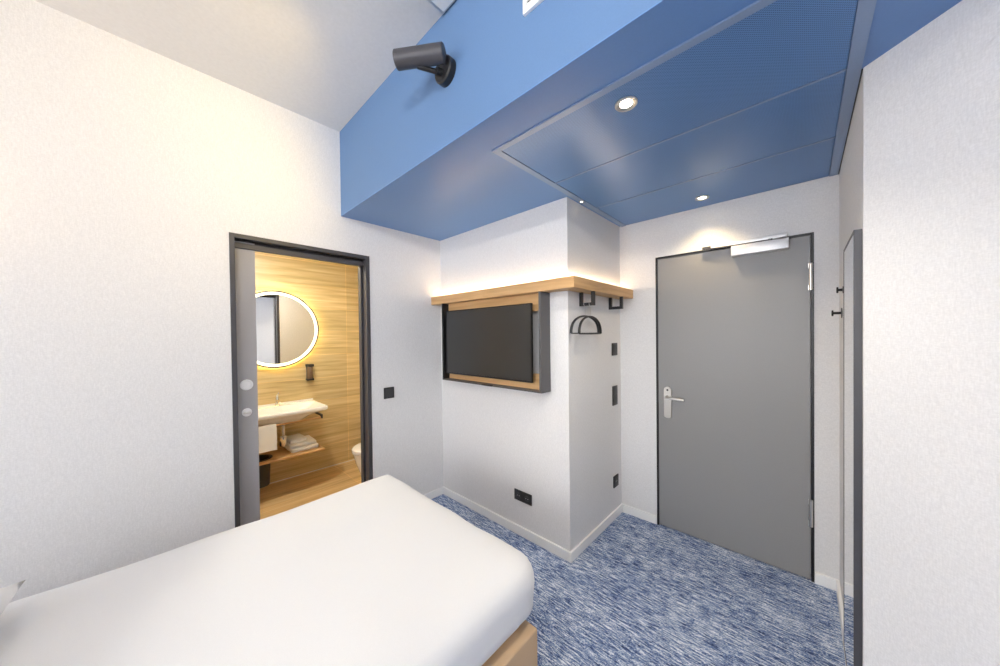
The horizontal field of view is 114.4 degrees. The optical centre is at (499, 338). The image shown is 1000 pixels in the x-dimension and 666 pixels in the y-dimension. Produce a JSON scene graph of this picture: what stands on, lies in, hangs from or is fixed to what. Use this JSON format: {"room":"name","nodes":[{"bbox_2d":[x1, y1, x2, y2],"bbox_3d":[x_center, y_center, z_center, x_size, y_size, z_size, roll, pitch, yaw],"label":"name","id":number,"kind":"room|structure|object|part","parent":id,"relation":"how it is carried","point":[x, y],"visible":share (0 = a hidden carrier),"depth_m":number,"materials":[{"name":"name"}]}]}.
{"room":"hotel room","nodes":[
{"label":"hotel room","id":0,"kind":"room"},
{"bbox_2d":[0,0,442,602],"bbox_3d":[-2.735,0.013,0.867,0.140,3.039,6.196,0,1,43],"label":"wall","id":1,"kind":"structure","parent":0,"point":[128,169],"depth_m":1.66,"materials":[{"name":"white paint"}]},
{"bbox_2d":[229,232,372,527],"bbox_3d":[-1.375,0.426,2.311,0.152,2.148,0.862,0,1,43],"label":"door","id":2,"kind":"structure","parent":1,"relation":"in","point":[242,248],"depth_m":2.06,"materials":[{"name":"metal"}]},
{"bbox_3d":[-1.601,0.292,2.035,0.006,0.068,0.068,0,1,43],"label":"flush pull","id":3,"kind":"part","parent":2,"relation":"part of","materials":[{"name":"silver metal"}]},
{"bbox_2d":[384,387,393,398],"bbox_3d":[-0.923,0.451,2.681,0.012,0.092,0.090,0,1,43],"label":"light switch","id":4,"kind":"object","parent":1,"relation":"attached to","point":[389,391],"visible":1,"depth_m":2.67,"materials":[{"name":"black plastic"}]},
{"bbox_2d":[424,486,443,498],"bbox_3d":[-0.774,1.454,2.836,0.014,0.068,0.689,0,1,43],"label":"baseboard","id":5,"kind":"structure","parent":1,"relation":"attached to","point":[439,491],"depth_m":3.00,"materials":[{"name":"white paint"}]},
{"bbox_2d":[35,0,442,131],"bbox_3d":[-1.532,-1.543,-0.848,4.246,0.080,5.395,0,1,43],"label":"ceiling","id":6,"kind":"structure","parent":0,"point":[320,61],"depth_m":1.64,"materials":[{"name":"white paint"}]},
{"bbox_2d":[427,0,454,13],"bbox_3d":[-0.232,-1.531,1.112,0.618,0.016,0.550,0,1,43],"label":"ceiling hatch","id":7,"kind":"object","parent":6,"relation":"attached to","point":[442,6],"visible":1,"depth_m":1.47,"materials":[{"name":"metal"}]},
{"bbox_3d":[-0.230,-1.526,1.110,0.592,0.005,0.530,0,1,43],"label":"hatch panel","id":8,"kind":"part","parent":7,"relation":"part of","materials":[{"name":"white paint"}]},
{"bbox_2d":[255,251,360,482],"bbox_3d":[-2.612,0.301,3.192,0.140,2.410,2.540,0,1,43],"label":"wall","id":9,"kind":"structure","parent":0,"point":[330,289],"depth_m":3.71,"materials":[{"name":"brown wood"}]},
{"bbox_2d":[256,290,318,367],"bbox_3d":[-2.332,-0.097,3.356,0.040,0.804,0.804,0,1,43],"label":"bathroom mirror","id":10,"kind":"object","parent":9,"relation":"attached to","point":[287,328],"visible":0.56,"depth_m":3.38,"materials":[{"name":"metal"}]},
{"bbox_2d":[259,445,324,465],"bbox_3d":[-2.212,1.171,3.171,0.466,0.100,0.750,0,1,43],"label":"shelf","id":11,"kind":"object","parent":9,"relation":"attached to","point":[281,453],"visible":0.32,"depth_m":3.14,"materials":[{"name":"brown wood"}]},
{"bbox_2d":[259,454,272,487],"bbox_3d":[-2.253,1.245,3.010,0.216,0.258,0.216,0,1,43],"label":"waste bin","id":12,"kind":"object","parent":11,"relation":"in","point":[264,470],"visible":0.56,"depth_m":2.98,"materials":[{"name":"black plastic"}]},
{"bbox_2d":[284,442,318,452],"bbox_3d":[-2.042,1.097,3.310,0.285,0.040,0.253,0,1,43],"label":"folded towel","id":13,"kind":"object","parent":11,"relation":"on","point":[302,448],"visible":0.56,"depth_m":3.21,"materials":[{"name":"white fabric"}]},
{"bbox_2d":[287,435,315,448],"bbox_3d":[-2.056,1.058,3.311,0.277,0.038,0.248,0,1,43],"label":"folded towel","id":14,"kind":"object","parent":13,"relation":"on","point":[310,440],"visible":0.68,"depth_m":3.23,"materials":[{"name":"white fabric"}]},
{"bbox_2d":[287,433,306,443],"bbox_3d":[-2.102,1.023,3.303,0.228,0.034,0.162,0,1,38],"label":"folded towel","id":15,"kind":"object","parent":14,"relation":"on","point":[294,438],"visible":0.87,"depth_m":3.26,"materials":[{"name":"white fabric"}]},
{"bbox_2d":[258,398,327,426],"bbox_3d":[-2.188,0.760,3.178,0.494,0.171,0.766,0,1,43],"label":"basin","id":16,"kind":"object","parent":9,"relation":"attached to","point":[296,410],"visible":0.59,"depth_m":3.20,"materials":[{"name":"white ceramic"}]},
{"bbox_2d":[258,424,276,452],"bbox_3d":[-2.168,0.906,2.878,0.060,0.232,0.282,0,1,43],"label":"hand towel","id":17,"kind":"object","parent":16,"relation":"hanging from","point":[267,434],"visible":0.42,"depth_m":2.92,"materials":[{"name":"white fabric"}]},
{"bbox_2d":[274,393,280,405],"bbox_3d":[-2.267,0.620,3.293,0.144,0.140,0.050,0,1,43],"label":"faucet","id":18,"kind":"object","parent":16,"relation":"on","point":[277,401],"visible":1,"depth_m":3.31,"materials":[{"name":"silver metal"}]},
{"bbox_2d":[277,425,286,446],"bbox_3d":[-2.222,0.949,3.244,0.353,0.206,0.068,0,1,43],"label":"trap","id":19,"kind":"object","parent":16,"relation":"attached to","point":[282,437],"visible":0.86,"depth_m":3.13,"materials":[{"name":"silver metal"}]},
{"bbox_2d":[276,412,322,425],"bbox_3d":[-2.208,0.792,3.173,0.471,0.038,0.702,0,1,43],"label":"towel rail","id":20,"kind":"object","parent":9,"relation":"attached to","point":[318,413],"visible":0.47,"depth_m":3.14,"materials":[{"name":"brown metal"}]},
{"bbox_2d":[305,364,313,380],"bbox_3d":[-2.107,0.372,3.569,0.078,0.178,0.066,0,1,43],"label":"soap dispenser","id":21,"kind":"object","parent":9,"relation":"attached to","point":[309,367],"visible":1,"depth_m":3.54,"materials":[{"name":"brown plastic"}]},
{"bbox_2d":[307,367,312,378],"bbox_3d":[-2.103,0.368,3.565,0.056,0.146,0.056,0,1,43],"label":"bottle","id":22,"kind":"object","parent":21,"relation":"on","point":[309,369],"depth_m":3.54,"materials":[{"name":"brown plastic"}]},
{"bbox_2d":[270,459,354,483],"bbox_3d":[-2.497,1.500,3.206,0.006,0.008,2.400,0,1,43],"label":"trim","id":23,"kind":"structure","parent":9,"relation":"attached to","point":[353,459],"depth_m":3.60,"materials":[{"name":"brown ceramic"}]},
{"bbox_2d":[340,0,660,214],"bbox_3d":[0.337,-1.234,1.036,4.106,0.623,0.100,0,1,43],"label":"wall","id":24,"kind":"structure","parent":0,"point":[499,53],"depth_m":1.43,"materials":[{"name":"blue paint"}]},
{"bbox_2d":[393,41,455,87],"bbox_3d":[-0.333,-1.246,1.483,0.266,0.122,0.154,-1,1,9],"label":"wall spotlight","id":25,"kind":"object","parent":24,"relation":"attached to","point":[423,57],"visible":1,"depth_m":1.44,"materials":[{"name":"black metal"}]},
{"bbox_3d":[-0.318,-1.230,1.471,0.115,0.034,0.039,-1,1,-20],"label":"swivel arm","id":26,"kind":"part","parent":25,"relation":"part of","materials":[{"name":"black metal"}]},
{"bbox_2d":[523,0,543,16],"bbox_3d":[0.201,-1.315,1.085,0.312,0.240,0.012,0,1,43],"label":"air vent","id":27,"kind":"object","parent":24,"relation":"in","point":[528,5],"visible":1,"depth_m":1.17,"materials":[{"name":"white paint"}]},
{"bbox_2d":[260,460,845,665],"bbox_3d":[-1.453,1.547,0.430,5.610,0.050,6.986,0,1,43],"label":"floor","id":28,"kind":"structure","parent":0,"point":[643,592],"depth_m":1.82,"materials":[{"name":"blue carpet"}]},
{"bbox_2d":[0,474,536,665],"bbox_3d":[-1.022,1.209,0.982,1.322,0.604,2.190,0,1,43],"label":"bed","id":29,"kind":"object","parent":28,"relation":"on","point":[374,572],"visible":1,"depth_m":1.14,"materials":[{"name":"white fabric"}]},
{"bbox_2d":[0,580,24,614],"bbox_3d":[-1.532,0.845,0.639,0.765,0.139,0.551,0,1,43],"label":"pillow","id":30,"kind":"object","parent":29,"relation":"on","point":[7,593],"visible":1,"depth_m":1.04,"materials":[{"name":"white fabric"}]},
{"bbox_3d":[-1.039,1.064,0.911,1.165,0.174,2.070,0,1,43],"label":"mattress","id":31,"kind":"part","parent":29,"relation":"part of","materials":[{"name":"white fabric"}]},
{"bbox_2d":[352,443,360,473],"bbox_3d":[-1.236,1.276,3.295,0.370,0.422,0.525,0,1,43],"label":"toilet","id":32,"kind":"object","parent":28,"relation":"on","point":[356,450],"visible":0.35,"depth_m":3.11,"materials":[{"name":"white ceramic"}]},
{"bbox_3d":[-1.264,1.082,3.266,0.370,0.032,0.450,0,1,43],"label":"lid","id":33,"kind":"part","parent":32,"relation":"part of","materials":[{"name":"white ceramic"}]},
{"bbox_3d":[-1.232,1.302,3.299,0.360,0.370,0.515,0,1,43],"label":"bowl","id":34,"kind":"part","parent":32,"relation":"part of","materials":[{"name":"white ceramic"}]},
{"bbox_2d":[440,197,621,551],"bbox_3d":[0.181,0.269,2.954,1.528,2.412,0.830,0,1,43],"label":"wall pier","id":35,"kind":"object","parent":28,"relation":"on","point":[560,447],"visible":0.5,"depth_m":2.41,"materials":[{"name":"white paint"}]},
{"bbox_2d":[442,291,550,393],"bbox_3d":[-0.091,0.026,2.551,1.088,0.680,0.122,0,1,43],"label":"frame","id":36,"kind":"object","parent":35,"relation":"attached to","point":[541,383],"visible":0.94,"depth_m":2.32,"materials":[{"name":"brown wood"}]},
{"bbox_3d":[-0.476,0.027,2.922,0.018,0.680,0.108,0,1,43],"label":"panel","id":37,"kind":"part","parent":36,"relation":"part of","materials":[{"name":"black metal"}]},
{"bbox_2d":[446,303,532,382],"bbox_3d":[-0.113,0.031,2.556,0.953,0.550,0.055,0,1,43],"label":"television","id":38,"kind":"object","parent":36,"relation":"attached to","point":[496,342],"visible":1,"depth_m":2.47,"materials":[{"name":"black glass"}]},
{"bbox_3d":[-0.082,0.361,2.559,1.052,0.010,0.108,0,1,43],"label":"panel","id":39,"kind":"part","parent":36,"relation":"part of","materials":[{"name":"brown wood"}]},
{"bbox_3d":[0.303,0.026,2.189,0.018,0.680,0.108,0,1,43],"label":"panel","id":40,"kind":"part","parent":36,"relation":"part of","materials":[{"name":"grey metal"}]},
{"bbox_2d":[443,487,571,562],"bbox_3d":[-0.033,1.448,2.601,1.388,0.068,0.014,0,1,43],"label":"baseboard","id":41,"kind":"structure","parent":35,"relation":"attached to","point":[538,540],"depth_m":2.46,"materials":[{"name":"white paint"}]},
{"bbox_2d":[514,488,531,505],"bbox_3d":[0.171,1.183,2.406,0.164,0.079,0.010,0,1,43],"label":"power socket","id":42,"kind":"object","parent":35,"relation":"attached to","point":[526,498],"visible":1,"depth_m":2.40,"materials":[{"name":"black plastic"}]},
{"bbox_2d":[431,276,632,309],"bbox_3d":[0.228,-0.313,2.821,1.498,0.173,0.940,0,1,43],"label":"wall shelf","id":43,"kind":"object","parent":35,"relation":"attached to","point":[569,283],"depth_m":2.29,"materials":[{"name":"brown wood"}]},
{"bbox_2d":[570,301,599,333],"bbox_3d":[0.582,-0.144,2.198,0.338,0.226,0.018,-1,1,-41],"label":"hanger","id":44,"kind":"object","parent":43,"relation":"hanging from","point":[578,317],"visible":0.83,"depth_m":2.17,"materials":[{"name":"black metal"}]},
{"bbox_3d":[0.595,-0.271,2.198,0.109,0.094,0.021,0,1,43],"label":"square bracket","id":45,"kind":"part","parent":43,"relation":"part of","materials":[{"name":"black metal"}]},
{"bbox_2d":[578,301,601,334],"bbox_3d":[0.612,-0.142,2.183,0.018,0.230,0.338,0,1,42],"label":"hanger","id":46,"kind":"object","parent":43,"relation":"hanging from","point":[585,317],"visible":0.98,"depth_m":2.17,"materials":[{"name":"black metal"}]},
{"bbox_3d":[0.912,-0.278,2.535,0.109,0.094,0.021,0,1,43],"label":"square bracket","id":47,"kind":"part","parent":43,"relation":"part of","materials":[{"name":"black metal"}]},
{"bbox_2d":[571,503,622,561],"bbox_3d":[0.757,1.440,2.438,0.014,0.068,0.830,0,1,43],"label":"baseboard","id":48,"kind":"object","parent":35,"relation":"attached to","point":[609,519],"visible":1,"depth_m":2.38,"materials":[{"name":"white paint"}]},
{"bbox_2d":[612,385,617,405],"bbox_3d":[0.944,0.466,2.639,0.012,0.158,0.086,0,1,43],"label":"light switch","id":49,"kind":"object","parent":35,"relation":"attached to","point":[614,388],"visible":1,"depth_m":2.62,"materials":[{"name":"black plastic"}]},
{"bbox_2d":[612,343,617,355],"bbox_3d":[0.938,0.086,2.634,0.012,0.102,0.096,0,1,43],"label":"light switch","id":50,"kind":"object","parent":35,"relation":"attached to","point":[614,345],"visible":1,"depth_m":2.62,"materials":[{"name":"black plastic"}]},
{"bbox_2d":[613,474,618,487],"bbox_3d":[0.955,1.170,2.651,0.010,0.094,0.088,0,1,43],"label":"power socket","id":51,"kind":"object","parent":35,"relation":"attached to","point":[616,477],"visible":1,"depth_m":2.64,"materials":[{"name":"black plastic"}]},
{"bbox_2d":[341,0,961,240],"bbox_3d":[0.896,-0.934,1.732,4.246,0.004,1.871,0,1,43],"label":"ceiling","id":52,"kind":"structure","parent":0,"point":[463,186],"depth_m":1.38,"materials":[{"name":"blue paint"}]},
{"bbox_2d":[503,0,856,182],"bbox_3d":[0.597,-0.923,1.337,1.179,0.004,0.467,0,1,43],"label":"ceiling panel","id":53,"kind":"object","parent":52,"relation":"attached to","point":[783,46],"visible":1,"depth_m":1.17,"materials":[{"name":"blue metal"}]},
{"bbox_2d":[615,96,637,111],"bbox_3d":[0.493,-0.916,1.260,0.084,0.006,0.084,0,1,43],"label":"recessed light","id":54,"kind":"object","parent":53,"relation":"attached to","point":[624,102],"visible":1,"depth_m":1.26,"materials":[{"name":"metal"}]},
{"bbox_2d":[492,0,876,226],"bbox_3d":[0.948,-0.930,1.710,1.255,0.006,1.552,0,1,43],"label":"trim","id":55,"kind":"structure","parent":52,"relation":"attached to","point":[865,8],"depth_m":1.20,"materials":[{"name":"blue metal"}]},
{"bbox_2d":[557,71,845,207],"bbox_3d":[0.943,-0.931,1.705,1.179,0.004,0.518,0,1,43],"label":"ceiling panel","id":56,"kind":"object","parent":52,"relation":"attached to","point":[809,114],"visible":1,"depth_m":1.55,"materials":[{"name":"blue metal"}]},
{"bbox_2d":[598,138,834,224],"bbox_3d":[1.302,-0.939,2.087,1.179,0.004,0.509,0,1,43],"label":"ceiling panel","id":57,"kind":"object","parent":52,"relation":"attached to","point":[812,162],"visible":1,"depth_m":1.96,"materials":[{"name":"blue metal"}]},
{"bbox_2d":[695,195,708,200],"bbox_3d":[1.347,-0.936,2.145,0.080,0.006,0.080,0,1,43],"label":"recessed light","id":58,"kind":"object","parent":57,"relation":"attached to","point":[704,197],"visible":1,"depth_m":2.14,"materials":[{"name":"metal"}]},
{"bbox_2d":[619,174,839,580],"bbox_3d":[1.031,0.260,2.820,2.948,2.412,0.140,0,1,43],"label":"wall","id":59,"kind":"structure","parent":0,"point":[813,205],"depth_m":2.14,"materials":[{"name":"white paint"}]},
{"bbox_2d":[623,504,656,523],"bbox_3d":[1.140,1.433,2.637,0.271,0.068,0.014,0,1,43],"label":"baseboard","id":60,"kind":"structure","parent":59,"relation":"attached to","point":[641,514],"depth_m":2.62,"materials":[{"name":"white paint"}]},
{"bbox_2d":[655,232,814,582],"bbox_3d":[1.566,0.407,2.244,0.890,2.118,0.151,0,1,43],"label":"door","id":61,"kind":"structure","parent":59,"relation":"in","point":[735,396],"depth_m":2.17,"materials":[{"name":"grey metal"}]},
{"bbox_3d":[1.291,0.490,2.481,0.054,0.243,0.009,0,1,43],"label":"handle","id":62,"kind":"part","parent":61,"relation":"part of","materials":[{"name":"metal"}]},
{"bbox_3d":[1.310,0.450,2.420,0.132,0.028,0.055,0,1,43],"label":"lever","id":63,"kind":"part","parent":61,"relation":"part of","materials":[{"name":"metal"}]},
{"bbox_3d":[1.450,-0.634,2.263,0.052,0.022,0.003,0,1,43],"label":"rail","id":64,"kind":"part","parent":61,"relation":"part of","materials":[{"name":"metal"}]},
{"bbox_3d":[1.582,-0.622,2.126,0.332,0.013,0.024,0,1,43],"label":"closer arm","id":65,"kind":"part","parent":61,"relation":"part of","materials":[{"name":"metal"}]},
{"bbox_3d":[1.605,-0.639,2.138,0.450,0.025,0.029,0,1,43],"label":"slide rail","id":66,"kind":"part","parent":61,"relation":"part of","materials":[{"name":"silver metal"}]},
{"bbox_2d":[815,572,839,590],"bbox_3d":[1.926,1.432,1.898,0.103,0.068,0.014,0,1,43],"label":"baseboard","id":67,"kind":"structure","parent":59,"relation":"attached to","point":[826,581],"depth_m":1.90,"materials":[{"name":"white paint"}]},
{"bbox_2d":[839,0,999,665],"bbox_3d":[1.785,0.275,0.626,1.438,2.412,2.304,0,1,43],"label":"wall","id":68,"kind":"structure","parent":0,"point":[919,173],"depth_m":0.95,"materials":[{"name":"white paint"}]},
{"bbox_2d":[831,308,842,317],"bbox_3d":[1.808,-0.137,1.729,0.040,0.054,0.054,0,1,43],"label":"coat hook","id":69,"kind":"object","parent":68,"relation":"attached to","point":[832,311],"visible":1,"depth_m":1.72,"materials":[{"name":"black metal"}]},
{"bbox_2d":[836,580,845,663],"bbox_3d":[1.612,1.440,1.499,0.014,0.068,0.997,0,1,43],"label":"baseboard","id":70,"kind":"structure","parent":68,"relation":"attached to","point":[838,588],"depth_m":1.70,"materials":[{"name":"white paint"}]},
{"bbox_2d":[838,69,862,173],"bbox_3d":[1.593,-0.935,1.477,0.004,0.006,1.008,0,1,43],"label":"trim","id":71,"kind":"structure","parent":68,"relation":"attached to","point":[861,69],"depth_m":1.33,"materials":[{"name":"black metal"}]},
{"bbox_2d":[843,229,862,665],"bbox_3d":[1.403,0.496,1.285,0.021,1.766,0.394,0,1,43],"label":"wall mirror","id":72,"kind":"object","parent":68,"relation":"attached to","point":[852,252],"visible":1,"depth_m":1.15,"materials":[{"name":"mirror"}]},
{"bbox_2d":[844,236,852,665],"bbox_3d":[1.399,0.498,1.290,0.006,1.751,0.384,0,1,43],"label":"mirror glass","id":73,"kind":"object","parent":72,"relation":"attached to","point":[848,250],"depth_m":1.29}
]}

